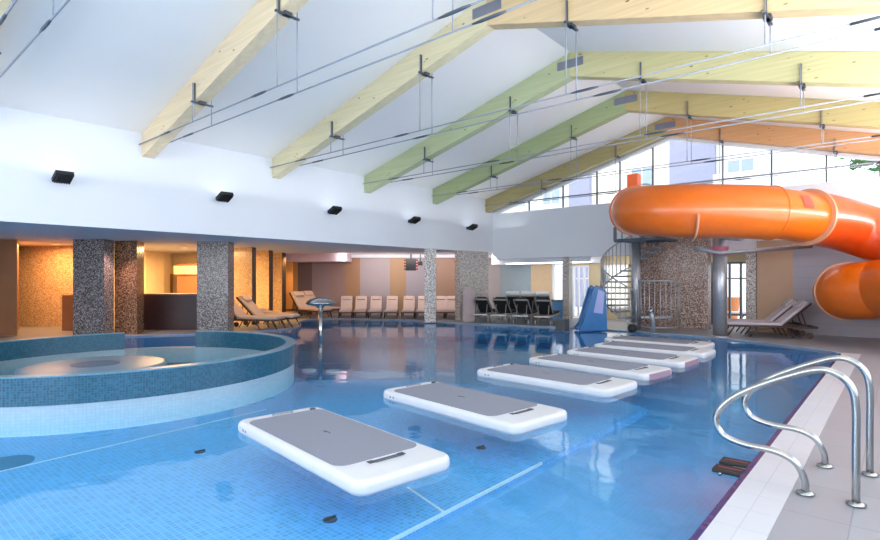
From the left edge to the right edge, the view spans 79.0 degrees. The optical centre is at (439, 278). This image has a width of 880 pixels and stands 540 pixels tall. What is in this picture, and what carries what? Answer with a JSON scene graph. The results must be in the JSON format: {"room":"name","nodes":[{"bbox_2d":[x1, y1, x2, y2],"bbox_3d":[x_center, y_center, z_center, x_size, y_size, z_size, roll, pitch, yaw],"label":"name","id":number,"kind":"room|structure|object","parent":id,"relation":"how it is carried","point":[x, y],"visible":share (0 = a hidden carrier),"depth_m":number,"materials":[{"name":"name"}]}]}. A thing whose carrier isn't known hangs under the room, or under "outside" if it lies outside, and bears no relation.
{"room":"indoor swimming pool","nodes":[
{"label":"indoor swimming pool","id":0,"kind":"room"},
{"bbox_2d":[0,239,18,335],"bbox_3d":[-12.675,0.220,14.650,1.744,2.460,3.979,0,0,-37],"label":"wall","id":1,"kind":"structure","parent":0,"point":[9,248],"depth_m":13.59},
{"bbox_2d":[19,246,72,326],"bbox_3d":[-12.683,0.221,16.600,3.207,2.458,0.405,0,0,7],"label":"wall","id":2,"kind":"structure","parent":0,"point":[45,272],"depth_m":16.32,"materials":[{"name":"beige tile"}]},
{"bbox_2d":[144,250,169,292],"bbox_3d":[-10.576,0.220,19.480,0.477,2.460,1.818,0,0,7],"label":"wall","id":3,"kind":"structure","parent":0,"point":[156,264],"depth_m":19.51,"materials":[{"name":"beige paint"}]},
{"bbox_2d":[172,254,196,292],"bbox_3d":[-9.645,0.220,21.550,3.336,2.460,0.500,0,0,0],"label":"wall","id":4,"kind":"structure","parent":0,"point":[176,258],"depth_m":21.30,"materials":[{"name":"beige paint"}]},
{"bbox_2d":[174,264,196,292],"bbox_3d":[-9.100,0.450,19.395,1.013,2.000,0.610,0,0,0],"label":"bar shelf","id":5,"kind":"object","parent":4,"relation":"attached to","point":[186,273],"visible":0.54,"depth_m":19.20,"materials":[{"name":"beige paint"}]},
{"bbox_2d":[0,222,490,254],"bbox_3d":[-3.687,-1.020,11.547,23.750,0.220,24.700,0,0,41],"label":"ceiling","id":6,"kind":"structure","parent":0,"point":[25,234],"depth_m":14.01,"materials":[{"name":"paint"}]},
{"bbox_2d":[404,253,417,270],"bbox_3d":[-1.135,-0.667,20.897,0.530,0.675,0.106,0,0,0],"label":"display board","id":7,"kind":"object","parent":6,"relation":"hanging from","point":[410,263],"visible":1,"depth_m":20.85,"materials":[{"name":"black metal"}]},
{"bbox_2d":[351,255,490,257],"bbox_3d":[-0.577,-0.945,22.150,7.086,0.129,0.300,0,0,0],"label":"strip","id":8,"kind":"object","parent":6,"relation":"attached to","point":[352,256],"depth_m":22.00,"materials":[{"name":"white paint"}]},
{"bbox_2d":[0,106,514,252],"bbox_3d":[-5.041,-2.065,12.580,0.250,2.110,24.500,0,0,41],"label":"wall","id":9,"kind":"structure","parent":0,"point":[112,186],"depth_m":11.93,"materials":[{"name":"white paint"}]},
{"bbox_2d":[51,170,74,184],"bbox_3d":[-6.965,-1.863,9.843,0.402,0.214,0.289,0,0,41],"label":"floodlight","id":10,"kind":"object","parent":9,"relation":"attached to","point":[59,176],"visible":1,"depth_m":9.75,"materials":[{"name":"black metal"}]},
{"bbox_2d":[216,191,233,202],"bbox_3d":[-4.944,-1.863,12.193,0.402,0.214,0.289,0,0,41],"label":"floodlight","id":11,"kind":"object","parent":9,"relation":"attached to","point":[223,196],"visible":1,"depth_m":12.10,"materials":[{"name":"black metal"}]},
{"bbox_2d":[327,206,341,214],"bbox_3d":[-2.903,-1.863,14.566,0.402,0.214,0.289,0,0,41],"label":"floodlight","id":12,"kind":"object","parent":9,"relation":"attached to","point":[335,210],"visible":1,"depth_m":14.46,"materials":[{"name":"black metal"}]},
{"bbox_2d":[286,262,297,311],"bbox_3d":[-6.091,0.220,21.850,0.360,2.460,0.916,0,0,-2],"label":"wall","id":13,"kind":"structure","parent":0,"point":[291,267],"depth_m":21.40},
{"bbox_2d":[298,262,311,313],"bbox_3d":[-5.625,0.220,22.350,0.583,2.460,0.200,0,0,0],"label":"wall panel","id":14,"kind":"object","parent":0,"point":[304,268],"visible":0.43,"depth_m":22.25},
{"bbox_2d":[286,253,351,261],"bbox_3d":[-4.888,-0.850,22.100,2.839,0.319,2.171,0,0,9],"label":"ceiling","id":15,"kind":"structure","parent":0,"point":[298,257],"depth_m":21.03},
{"bbox_2d":[312,262,329,313],"bbox_3d":[-4.958,0.220,22.350,0.750,2.460,0.200,0,0,0],"label":"wall panel","id":16,"kind":"object","parent":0,"point":[320,270],"visible":0.43,"depth_m":22.25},
{"bbox_2d":[0,377,646,539],"bbox_3d":[-5.010,1.855,6.980,11.300,0.049,11.950,0,0,41],"label":"floor","id":17,"kind":"structure","parent":0,"point":[156,487],"depth_m":5.02,"materials":[{"name":"tile"}]},
{"bbox_2d":[0,455,34,469],"bbox_3d":[-4.316,1.826,5.311,0.460,0.008,0.460,0,0,41],"label":"floor drain","id":18,"kind":"object","parent":17,"relation":"on","point":[7,462],"visible":1,"depth_m":5.35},
{"bbox_2d":[0,409,266,471],"bbox_3d":[-3.308,1.827,6.275,0.025,0.004,3.000,0,0,36],"label":"trim","id":19,"kind":"structure","parent":17,"relation":"on","point":[264,409],"depth_m":5.92,"materials":[{"name":"white tile"}]},
{"bbox_2d":[0,330,294,437],"bbox_3d":[-5.331,1.481,8.938,5.620,0.698,5.620,0,0,41],"label":"hot tub","id":20,"kind":"object","parent":17,"relation":"on","point":[88,394],"visible":0.99,"depth_m":7.02,"materials":[{"name":"blue tile"}]},
{"bbox_2d":[70,360,119,366],"bbox_3d":[-5.835,1.433,9.042,0.720,0.010,0.720,0,0,41],"label":"grille","id":21,"kind":"object","parent":20,"relation":"attached to","point":[99,363],"depth_m":9.02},
{"bbox_2d":[323,515,336,522],"bbox_3d":[-0.835,1.820,4.055,0.110,0.020,0.110,0,0,41],"label":"inlet","id":22,"kind":"object","parent":17,"relation":"on","point":[329,519],"visible":1,"depth_m":4.04,"materials":[{"name":"black metal"}]},
{"bbox_2d":[406,487,444,511],"bbox_3d":[-0.128,1.827,4.436,0.024,0.004,0.600,0,0,-32],"label":"trim","id":23,"kind":"structure","parent":17,"relation":"on","point":[409,488],"depth_m":4.42,"materials":[{"name":"white tile"}]},
{"bbox_2d":[388,462,542,539],"bbox_3d":[-1.790,1.838,2.067,0.020,0.024,8.600,0,0,41],"label":"trim","id":24,"kind":"structure","parent":17,"relation":"attached to","point":[403,534],"depth_m":4.34,"materials":[{"name":"white tile"}]},
{"bbox_2d":[330,262,344,313],"bbox_3d":[-4.271,0.220,22.350,0.625,2.460,0.200,0,0,0],"label":"wall panel","id":25,"kind":"object","parent":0,"point":[337,269],"visible":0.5,"depth_m":22.25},
{"bbox_2d":[345,258,359,313],"bbox_3d":[-3.646,0.220,22.350,0.625,2.460,0.200,0,0,0],"label":"wall panel","id":26,"kind":"object","parent":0,"point":[352,269],"visible":0.57,"depth_m":22.25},
{"bbox_2d":[360,258,389,313],"bbox_3d":[-2.708,0.220,22.350,1.250,2.460,0.200,0,0,0],"label":"wall panel","id":27,"kind":"object","parent":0,"point":[374,272],"visible":0.64,"depth_m":22.25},
{"bbox_2d":[390,258,405,313],"bbox_3d":[-1.750,0.220,22.350,0.667,2.460,0.200,0,0,0],"label":"wall panel","id":28,"kind":"object","parent":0,"point":[397,272],"visible":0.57,"depth_m":22.25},
{"bbox_2d":[406,258,423,313],"bbox_3d":[-0.833,0.220,22.350,1.167,2.460,0.200,0,0,0],"label":"wall panel","id":29,"kind":"object","parent":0,"point":[414,280],"visible":0.43,"depth_m":22.25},
{"bbox_2d":[0,0,879,198],"bbox_3d":[-0.331,-3.942,7.704,13.750,2.020,23.250,0,0,41],"label":"ceiling","id":30,"kind":"structure","parent":0,"point":[118,64],"depth_m":9.91,"materials":[{"name":"paint"}]},
{"bbox_2d":[0,0,69,77],"bbox_3d":[-3.088,-3.680,4.569,13.200,2.296,0.400,0,0,41],"label":"roof truss","id":31,"kind":"object","parent":30,"relation":"attached to","point":[5,9],"visible":1,"depth_m":6.02,"materials":[{"name":"metal"}]},
{"bbox_2d":[139,0,536,158],"bbox_3d":[-1.112,-3.680,6.866,13.200,2.296,0.400,0,0,41],"label":"roof truss","id":32,"kind":"object","parent":30,"relation":"attached to","point":[263,21],"visible":1,"depth_m":8.66,"materials":[{"name":"wood"}]},
{"bbox_2d":[270,0,879,178],"bbox_3d":[0.864,-3.680,9.163,13.200,2.296,0.400,0,0,41],"label":"roof truss","id":33,"kind":"object","parent":30,"relation":"attached to","point":[429,57],"visible":1,"depth_m":8.42,"materials":[{"name":"wood"}]},
{"bbox_2d":[363,51,879,192],"bbox_3d":[2.840,-3.680,11.460,13.200,2.296,0.400,0,0,41],"label":"roof truss","id":34,"kind":"object","parent":30,"relation":"attached to","point":[856,69],"visible":1,"depth_m":10.30,"materials":[{"name":"wood"}]},
{"bbox_2d":[433,90,879,203],"bbox_3d":[4.816,-3.680,13.757,13.200,2.296,0.400,0,0,41],"label":"roof truss","id":35,"kind":"object","parent":30,"relation":"attached to","point":[866,115],"visible":0.94,"depth_m":12.86,"materials":[{"name":"wood"}]},
{"bbox_2d":[485,117,879,212],"bbox_3d":[6.792,-3.680,16.054,13.200,2.296,0.400,0,0,41],"label":"roof truss","id":36,"kind":"object","parent":30,"relation":"attached to","point":[769,135],"visible":0.95,"depth_m":15.26,"materials":[{"name":"wood"}]},
{"bbox_2d":[0,314,879,539],"bbox_3d":[-3.771,1.450,11.488,23.300,0.001,24.500,0,0,41],"label":"floor","id":37,"kind":"structure","parent":0,"point":[825,515],"depth_m":4.92,"materials":[{"name":"tile"}]},
{"bbox_2d":[62,294,72,330],"bbox_3d":[-10.509,0.950,15.300,0.492,1.000,1.216,0,0,-30],"label":"base cabinet","id":38,"kind":"object","parent":37,"relation":"on","point":[67,299],"visible":0.43,"depth_m":14.97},
{"bbox_2d":[73,239,113,334],"bbox_3d":[-8.932,0.221,13.775,1.033,2.458,0.484,0,0,10],"label":"pillar","id":39,"kind":"structure","parent":37,"relation":"on","point":[93,259],"depth_m":13.54,"materials":[{"name":"stone"}]},
{"bbox_2d":[114,241,143,333],"bbox_3d":[-8.387,0.221,14.425,0.933,2.458,0.616,0,0,9],"label":"pillar","id":40,"kind":"structure","parent":37,"relation":"on","point":[128,255],"depth_m":14.11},
{"bbox_2d":[144,293,196,329],"bbox_3d":[-7.790,0.935,15.500,1.973,1.030,0.720,0,0,0],"label":"bar counter","id":41,"kind":"object","parent":37,"relation":"on","point":[162,311],"depth_m":15.20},
{"bbox_2d":[144,293,196,294],"bbox_3d":[-7.774,0.440,15.500,1.930,0.040,0.720,0,0,0],"label":"countertop","id":42,"kind":"structure","parent":41,"relation":"on","point":[144,293],"depth_m":15.30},
{"bbox_2d":[197,241,233,330],"bbox_3d":[-6.139,0.221,14.625,0.884,2.458,0.550,0,0,0],"label":"pillar","id":43,"kind":"structure","parent":37,"relation":"on","point":[215,259],"depth_m":14.35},
{"bbox_2d":[234,247,255,324],"bbox_3d":[-6.333,0.221,17.293,1.118,2.458,0.275,0,0,32],"label":"mosaic fin","id":44,"kind":"object","parent":37,"relation":"on","point":[244,258],"visible":0.75,"depth_m":17.10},
{"bbox_2d":[234,300,285,329],"bbox_3d":[-5.535,0.973,15.528,1.957,0.944,0.620,0,0,7],"label":"sun lounger","id":45,"kind":"object","parent":37,"relation":"on","point":[239,314],"visible":0.48,"depth_m":15.29,"materials":[{"name":"fabric"}]},
{"bbox_2d":[256,250,272,310],"bbox_3d":[-6.314,0.221,19.093,1.036,2.458,0.278,0,0,36],"label":"mosaic fin","id":46,"kind":"object","parent":37,"relation":"on","point":[264,259],"visible":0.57,"depth_m":18.88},
{"bbox_2d":[234,295,300,327],"bbox_3d":[-5.294,0.973,16.278,1.957,0.944,0.620,0,0,7],"label":"sun lounger","id":47,"kind":"object","parent":37,"relation":"on","point":[246,301],"visible":0.82,"depth_m":16.13,"materials":[{"name":"fabric"}]},
{"bbox_2d":[256,308,297,324],"bbox_3d":[-5.283,1.201,17.215,1.351,0.488,0.558,0,0,19],"label":"sun lounger","id":48,"kind":"object","parent":37,"relation":"on","point":[263,310],"visible":0.34,"depth_m":17.21,"materials":[{"name":"fabric"}]},
{"bbox_2d":[273,253,285,311],"bbox_3d":[-6.292,0.221,20.792,0.951,2.458,0.275,0,0,41],"label":"mosaic fin","id":49,"kind":"object","parent":37,"relation":"on","point":[279,259],"visible":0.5,"depth_m":20.58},
{"bbox_2d":[286,291,331,318],"bbox_3d":[-4.915,0.959,19.988,1.957,0.973,0.620,0,0,37],"label":"sun lounger","id":50,"kind":"object","parent":37,"relation":"on","point":[299,299],"visible":0.84,"depth_m":20.10,"materials":[{"name":"brown wood"}]},
{"bbox_2d":[296,291,340,316],"bbox_3d":[-4.809,0.959,21.082,1.957,0.973,0.620,0,0,37],"label":"sun lounger","id":51,"kind":"object","parent":37,"relation":"on","point":[309,295],"visible":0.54,"depth_m":21.27,"materials":[{"name":"brown wood"}]},
{"bbox_2d":[338,296,352,318],"bbox_3d":[-3.599,1.057,20.463,0.496,0.779,1.957,0,0,-8],"label":"sun lounger","id":52,"kind":"object","parent":37,"relation":"on","point":[346,303],"visible":0.97,"depth_m":20.80,"materials":[{"name":"brown wood"}]},
{"bbox_2d":[353,296,367,317],"bbox_3d":[-3.043,1.057,20.466,0.496,0.779,1.957,0,0,-6],"label":"sun lounger","id":53,"kind":"object","parent":37,"relation":"on","point":[360,301],"visible":1,"depth_m":20.81,"materials":[{"name":"brown wood"}]},
{"bbox_2d":[368,296,382,317],"bbox_3d":[-2.469,1.057,20.468,0.496,0.779,1.957,0,0,-5],"label":"sun lounger","id":54,"kind":"object","parent":37,"relation":"on","point":[375,301],"visible":1,"depth_m":20.81,"materials":[{"name":"brown wood"}]},
{"bbox_2d":[384,296,398,317],"bbox_3d":[-1.856,1.057,20.470,0.496,0.779,1.957,0,0,-3],"label":"sun lounger","id":55,"kind":"object","parent":37,"relation":"on","point":[391,301],"visible":1,"depth_m":20.82,"materials":[{"name":"brown wood"}]},
{"bbox_2d":[401,296,415,317],"bbox_3d":[-1.204,1.057,20.471,0.496,0.779,1.957,0,0,-1],"label":"sun lounger","id":56,"kind":"object","parent":37,"relation":"on","point":[408,301],"visible":0.91,"depth_m":20.81,"materials":[{"name":"brown wood"}]},
{"bbox_2d":[415,296,423,318],"bbox_3d":[-0.648,1.057,20.471,0.496,0.779,1.957,0,0,1],"label":"sun lounger","id":57,"kind":"object","parent":37,"relation":"on","point":[420,305],"visible":0.46,"depth_m":20.79,"materials":[{"name":"brown wood"}]},
{"bbox_2d":[424,249,435,322],"bbox_3d":[-0.322,0.220,17.952,0.380,2.460,0.340,0,0,3],"label":"pillar","id":58,"kind":"structure","parent":37,"relation":"on","point":[429,254],"depth_m":17.78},
{"bbox_2d":[436,296,446,318],"bbox_3d":[0.004,1.057,20.471,0.496,0.779,1.957,0,0,2],"label":"sun lounger","id":59,"kind":"object","parent":37,"relation":"on","point":[440,300],"visible":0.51,"depth_m":20.83,"materials":[{"name":"brown wood"}]},
{"bbox_2d":[443,296,454,317],"bbox_3d":[0.425,1.057,20.470,0.496,0.779,1.957,0,0,4],"label":"sun lounger","id":60,"kind":"object","parent":37,"relation":"on","point":[450,300],"visible":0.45,"depth_m":20.80,"materials":[{"name":"brown wood"}]},
{"bbox_2d":[463,289,475,321],"bbox_3d":[1.004,0.890,18.150,0.516,1.120,0.183,0,0,-14],"label":"planter box","id":61,"kind":"object","parent":37,"relation":"on","point":[469,306],"visible":0.86,"depth_m":18.05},
{"bbox_2d":[455,250,488,319],"bbox_3d":[1.175,0.221,19.500,0.250,2.459,1.700,0,0,41],"label":"pillar","id":62,"kind":"structure","parent":37,"relation":"on","point":[471,267],"depth_m":19.22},
{"bbox_2d":[473,297,502,322],"bbox_3d":[1.681,1.016,18.511,0.508,0.858,1.957,0,0,22],"label":"sun lounger","id":63,"kind":"object","parent":37,"relation":"on","point":[483,305],"visible":0.88,"depth_m":17.89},
{"bbox_2d":[491,297,519,322],"bbox_3d":[2.274,1.016,18.210,0.508,0.858,1.957,0,0,22],"label":"sun lounger","id":64,"kind":"object","parent":37,"relation":"on","point":[501,304],"visible":0.91,"depth_m":17.58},
{"bbox_2d":[506,291,528,316],"bbox_3d":[2.940,0.943,20.306,0.521,1.004,1.663,0,0,22],"label":"sun lounger","id":65,"kind":"object","parent":37,"relation":"on","point":[510,295],"visible":0.41,"depth_m":19.69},
{"bbox_2d":[506,291,520,296],"bbox_3d":[2.730,0.614,19.778,0.504,0.345,0.403,0,0,22],"label":"towel","id":66,"kind":"object","parent":65,"relation":"hanging from","point":[508,293],"depth_m":19.61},
{"bbox_2d":[512,297,539,323],"bbox_3d":[2.909,1.016,17.910,0.508,0.858,1.957,0,0,22],"label":"sun lounger","id":67,"kind":"object","parent":37,"relation":"on","point":[522,305],"visible":0.91,"depth_m":17.28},
{"bbox_2d":[520,291,536,318],"bbox_3d":[3.461,0.943,20.156,0.521,1.004,1.663,0,0,22],"label":"sun lounger","id":68,"kind":"object","parent":37,"relation":"on","point":[530,295],"visible":0.44,"depth_m":19.52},
{"bbox_2d":[521,291,535,299],"bbox_3d":[3.251,0.614,19.628,0.504,0.345,0.403,0,0,22],"label":"towel","id":69,"kind":"object","parent":68,"relation":"hanging from","point":[530,295],"depth_m":19.48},
{"bbox_2d":[535,291,550,318],"bbox_3d":[3.973,0.943,20.006,0.521,1.004,1.663,0,0,22],"label":"sun lounger","id":70,"kind":"object","parent":37,"relation":"on","point":[539,294],"visible":0.45,"depth_m":19.33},
{"bbox_2d":[535,291,550,299],"bbox_3d":[3.763,0.614,19.478,0.504,0.345,0.403,0,0,22],"label":"towel","id":71,"kind":"object","parent":70,"relation":"hanging from","point":[539,294],"depth_m":19.32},
{"bbox_2d":[534,298,559,324],"bbox_3d":[3.533,1.016,17.511,0.508,0.858,1.957,0,0,22],"label":"sun lounger","id":72,"kind":"object","parent":37,"relation":"on","point":[543,305],"visible":0.98,"depth_m":16.90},
{"bbox_2d":[551,299,562,319],"bbox_3d":[4.223,1.095,19.100,0.518,0.710,0.460,0,0,0],"label":"base cabinet","id":73,"kind":"object","parent":37,"relation":"on","point":[557,304],"visible":0.57,"depth_m":18.90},
{"bbox_2d":[556,319,568,330],"bbox_3d":[3.429,1.285,14.950,0.280,0.330,0.280,0,0,41],"label":"litter bin","id":74,"kind":"object","parent":37,"relation":"on","point":[561,324],"visible":1,"depth_m":14.84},
{"bbox_2d":[563,257,571,320],"bbox_3d":[4.468,0.340,18.712,0.240,2.220,0.240,0,0,41],"label":"pillar","id":75,"kind":"structure","parent":37,"relation":"on","point":[567,261],"depth_m":18.62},
{"bbox_2d":[574,285,606,330],"bbox_3d":[4.284,0.815,15.193,0.782,1.271,0.615,0,0,0],"label":"slide","id":76,"kind":"object","parent":37,"relation":"on","point":[593,315],"visible":1,"depth_m":14.90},
{"bbox_2d":[600,183,676,328],"bbox_3d":[5.726,-0.619,15.600,1.999,4.138,1.999,0,0,41],"label":"stair","id":77,"kind":"structure","parent":37,"relation":"on","point":[635,243],"depth_m":15.49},
{"bbox_2d":[648,308,657,333],"bbox_3d":[5.649,1.115,14.200,0.230,0.682,0.160,0,0,0],"label":"bollard","id":78,"kind":"object","parent":37,"relation":"on","point":[650,311],"visible":1,"depth_m":14.16,"materials":[{"name":"silver metal"}]},
{"bbox_2d":[638,280,679,329],"bbox_3d":[6.156,0.740,14.890,1.158,1.420,0.720,0,0,0],"label":"railing","id":79,"kind":"object","parent":37,"relation":"on","point":[644,281],"visible":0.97,"depth_m":14.69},
{"bbox_2d":[641,236,710,329],"bbox_3d":[7.047,-0.025,16.052,1.943,2.950,0.330,0,0,41],"label":"pier","id":80,"kind":"object","parent":37,"relation":"on","point":[678,262],"visible":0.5,"depth_m":15.80,"materials":[{"name":"stone"}]},
{"bbox_2d":[609,173,879,336],"bbox_3d":[7.530,-0.575,12.116,6.949,4.051,4.493,0,0,33],"label":"water slide","id":81,"kind":"object","parent":37,"relation":"on","point":[806,218],"visible":1,"depth_m":11.28,"materials":[{"name":"plastic"}]},
{"bbox_2d":[746,252,756,330],"bbox_3d":[8.768,0.340,15.013,0.260,2.220,0.240,0,0,41],"label":"pillar","id":82,"kind":"structure","parent":37,"relation":"on","point":[751,258],"depth_m":14.91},
{"bbox_2d":[727,299,804,335],"bbox_3d":[8.437,0.985,14.166,1.957,0.920,0.620,0,0,19],"label":"sun lounger","id":83,"kind":"object","parent":37,"relation":"on","point":[787,304],"visible":0.5,"depth_m":13.90,"materials":[{"name":"fabric"}]},
{"bbox_2d":[727,300,817,338],"bbox_3d":[8.252,0.985,13.424,1.957,0.920,0.620,0,0,19],"label":"sun lounger","id":84,"kind":"object","parent":37,"relation":"on","point":[782,322],"visible":0.91,"depth_m":13.19,"materials":[{"name":"brown wood"}]},
{"bbox_2d":[698,353,860,539],"bbox_3d":[2.418,1.456,3.889,0.285,0.028,17.050,0,0,41],"label":"pool edge","id":85,"kind":"structure","parent":37,"relation":"on","point":[751,513],"depth_m":3.84,"materials":[{"name":"tile"}]},
{"bbox_2d":[712,366,866,507],"bbox_3d":[2.366,1.014,3.677,0.898,0.873,0.110,0,0,41],"label":"pool handrail","id":86,"kind":"object","parent":37,"relation":"on","point":[855,501],"visible":1,"depth_m":3.58,"materials":[{"name":"silver metal"}]},
{"bbox_2d":[741,355,878,476],"bbox_3d":[2.876,1.014,4.201,0.898,0.873,0.110,0,0,41],"label":"pool handrail","id":87,"kind":"object","parent":37,"relation":"on","point":[869,471],"visible":0.94,"depth_m":4.08,"materials":[{"name":"silver metal"}]},
{"bbox_2d":[436,258,454,313],"bbox_3d":[0.208,0.220,22.350,0.917,2.460,0.200,0,0,0],"label":"wall panel","id":88,"kind":"object","parent":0,"point":[445,267],"visible":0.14,"depth_m":22.25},
{"bbox_2d":[126,318,834,539],"bbox_3d":[-3.015,1.665,9.664,15.454,0.430,18.721,0,0,41],"label":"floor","id":89,"kind":"structure","parent":0,"point":[651,476],"depth_m":5.72,"materials":[{"name":"tile"}]},
{"bbox_2d":[305,297,335,357],"bbox_3d":[-2.853,1.155,12.750,0.720,1.450,0.720,0,0,41],"label":"fountain","id":90,"kind":"object","parent":89,"relation":"on","point":[320,303],"visible":1,"depth_m":12.69,"materials":[{"name":"silver metal"}]},
{"bbox_2d":[0,319,837,372],"bbox_3d":[-3.015,1.680,9.664,15.448,0.400,18.715,0,0,41],"label":"pool water","id":91,"kind":"object","parent":89,"relation":"on","point":[344,335],"visible":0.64,"depth_m":12.47,"materials":[{"name":"liquid"}]},
{"bbox_2d":[238,407,449,496],"bbox_3d":[-0.954,1.439,4.749,0.912,0.142,2.220,0,0,-42],"label":"board","id":92,"kind":"object","parent":91,"relation":"on","point":[360,459],"visible":1,"depth_m":4.34,"materials":[{"name":"plastic"}]},
{"bbox_2d":[384,381,566,434],"bbox_3d":[0.320,1.439,6.200,0.912,0.142,2.220,0,0,-42],"label":"board","id":93,"kind":"object","parent":91,"relation":"on","point":[507,415],"visible":1,"depth_m":5.85,"materials":[{"name":"plastic"}]},
{"bbox_2d":[477,363,636,397],"bbox_3d":[1.634,1.439,7.773,2.220,0.142,0.912,0,0,45],"label":"board","id":94,"kind":"object","parent":91,"relation":"on","point":[593,385],"visible":1,"depth_m":7.43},
{"bbox_2d":[529,353,670,380],"bbox_3d":[2.600,1.439,8.908,0.912,0.142,2.225,0,0,-41],"label":"board","id":95,"kind":"object","parent":91,"relation":"on","point":[597,366],"visible":1,"depth_m":8.55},
{"bbox_2d":[567,346,698,368],"bbox_3d":[3.541,1.439,9.971,2.225,0.142,0.912,0,0,44],"label":"board","id":96,"kind":"object","parent":91,"relation":"on","point":[649,358],"visible":0.95,"depth_m":9.65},
{"bbox_2d":[594,341,715,358],"bbox_3d":[4.383,1.439,11.015,2.220,0.142,0.912,0,0,41],"label":"board","id":97,"kind":"object","parent":91,"relation":"on","point":[645,347],"visible":0.84,"depth_m":10.71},
{"bbox_2d":[604,335,714,347],"bbox_3d":[4.955,1.439,12.171,2.220,0.142,0.912,0,0,42],"label":"board","id":98,"kind":"object","parent":91,"relation":"on","point":[663,341],"visible":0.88,"depth_m":11.93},
{"bbox_2d":[5,318,841,353],"bbox_3d":[-3.015,1.478,9.664,15.554,0.064,18.821,0,0,41],"label":"trim","id":99,"kind":"structure","parent":89,"relation":"attached to","point":[323,318],"depth_m":14.17,"materials":[{"name":"tile"}]},
{"bbox_2d":[712,457,750,476],"bbox_3d":[2.327,1.474,4.148,0.312,0.046,0.400,0,0,41],"label":"step","id":100,"kind":"structure","parent":89,"relation":"attached to","point":[729,466],"depth_m":4.14,"materials":[{"name":"black metal"}]},
{"bbox_2d":[689,353,840,539],"bbox_3d":[2.246,1.497,3.938,0.040,0.106,16.900,0,0,41],"label":"trim","id":101,"kind":"structure","parent":89,"relation":"attached to","point":[726,497],"depth_m":3.87,"materials":[{"name":"tile"}]},
{"bbox_2d":[489,258,499,308],"bbox_3d":[1.833,0.220,22.350,2.333,2.460,0.200,0,0,0],"label":"wall panel","id":102,"kind":"object","parent":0,"point":[494,270],"depth_m":22.25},
{"bbox_2d":[500,264,551,315],"bbox_3d":[3.489,0.220,21.533,2.406,2.460,0.200,0,0,41],"label":"wall","id":103,"kind":"structure","parent":0,"point":[512,277],"depth_m":21.45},
{"bbox_2d":[491,253,601,264],"bbox_3d":[3.921,-0.789,20.106,4.123,0.439,1.000,0,0,41],"label":"ceiling","id":104,"kind":"structure","parent":0,"point":[592,259],"depth_m":19.64,"materials":[{"name":"white paint"}]},
{"bbox_2d":[589,255,630,319],"bbox_3d":[7.121,0.220,18.409,4.128,2.460,0.200,0,0,41],"label":"wall","id":105,"kind":"structure","parent":0,"point":[594,268],"depth_m":19.41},
{"bbox_2d":[604,264,627,308],"bbox_3d":[6.320,0.280,19.085,0.878,1.580,0.140,0,0,41],"label":"window","id":106,"kind":"structure","parent":105,"relation":"in","point":[627,264],"depth_m":19.07,"materials":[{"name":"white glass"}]},
{"bbox_2d":[493,136,879,337],"bbox_3d":[7.110,-1.691,16.394,13.200,6.282,0.270,0,0,41],"label":"wall","id":107,"kind":"structure","parent":0,"point":[587,231],"depth_m":14.71,"materials":[{"name":"white paint"}]},
{"bbox_2d":[604,255,627,264],"bbox_3d":[6.326,-0.760,19.092,0.878,0.500,0.200,0,0,41],"label":"lintel","id":108,"kind":"object","parent":107,"relation":"attached to","point":[609,258],"visible":0.43,"depth_m":19.02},
{"bbox_2d":[492,177,879,214],"bbox_3d":[7.113,-2.480,16.404,13.210,0.040,0.290,0,0,41],"label":"trim","id":109,"kind":"structure","parent":107,"relation":"on","point":[873,177],"depth_m":14.29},
{"bbox_2d":[493,136,879,213],"bbox_3d":[7.087,-3.413,16.367,13.200,1.938,0.160,0,0,41],"label":"window","id":110,"kind":"structure","parent":107,"relation":"in","point":[667,139],"depth_m":15.87,"materials":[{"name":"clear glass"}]},
{"bbox_2d":[711,253,745,261],"bbox_3d":[9.079,-0.770,16.724,1.038,0.480,0.200,0,0,41],"label":"lintel","id":111,"kind":"object","parent":107,"relation":"attached to","point":[741,257],"visible":0.36,"depth_m":16.51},
{"bbox_2d":[711,262,745,324],"bbox_3d":[9.073,0.460,16.717,1.038,1.980,0.140,0,0,41],"label":"door","id":112,"kind":"structure","parent":111,"relation":"attached to","point":[729,278],"depth_m":16.68,"materials":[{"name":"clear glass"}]},
{"bbox_3d":[5.298,-0.760,19.977,0.681,0.500,0.200,0,0,41],"label":"lintel","id":113,"kind":"object","parent":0,"visible":0},
{"bbox_2d":[572,265,588,317],"bbox_3d":[5.291,0.470,19.969,0.682,1.960,0.140,0,0,41],"label":"door","id":114,"kind":"structure","parent":113,"relation":"attached to","point":[578,278],"depth_m":20.02,"materials":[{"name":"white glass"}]},
{"bbox_3d":[4.579,1.185,20.596,0.469,0.530,0.200,0,0,41],"label":"wall","id":115,"kind":"structure","parent":0,"visible":0},
{"bbox_2d":[552,264,562,298],"bbox_3d":[4.572,0.155,20.588,0.469,1.530,0.140,0,0,41],"label":"window","id":116,"kind":"structure","parent":115,"relation":"in","point":[553,265],"depth_m":20.66,"materials":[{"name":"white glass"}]},
{"label":"outside","id":117,"kind":"structure","parent":0,"visible":0},
{"bbox_2d":[572,307,745,318],"bbox_3d":[16.979,1.600,27.407,50.000,0.200,26.300,0,0,41],"label":"floor","id":118,"kind":"structure","parent":117,"point":[744,317],"depth_m":23.22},
{"bbox_2d":[515,141,793,311],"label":"window","id":119,"kind":"structure","parent":118,"relation":"on","point":[671,151],"depth_m":25.53,"materials":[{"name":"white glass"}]},
{"bbox_2d":[727,297,739,318],"bbox_3d":[10.742,1.090,19.779,0.720,0.820,0.720,0,0,41],"label":"planter","id":120,"kind":"object","parent":118,"relation":"on","point":[735,301],"visible":0.37,"depth_m":19.50,"materials":[{"name":"ceramic"}]},
{"bbox_2d":[839,158,878,173],"bbox_3d":[15.415,-2.154,18.387,2.813,7.318,2.831,0,0,41],"label":"tree","id":121,"kind":"object","parent":118,"relation":"on","point":[855,161],"visible":0.09,"depth_m":18.80,"materials":[{"name":"green plant"}]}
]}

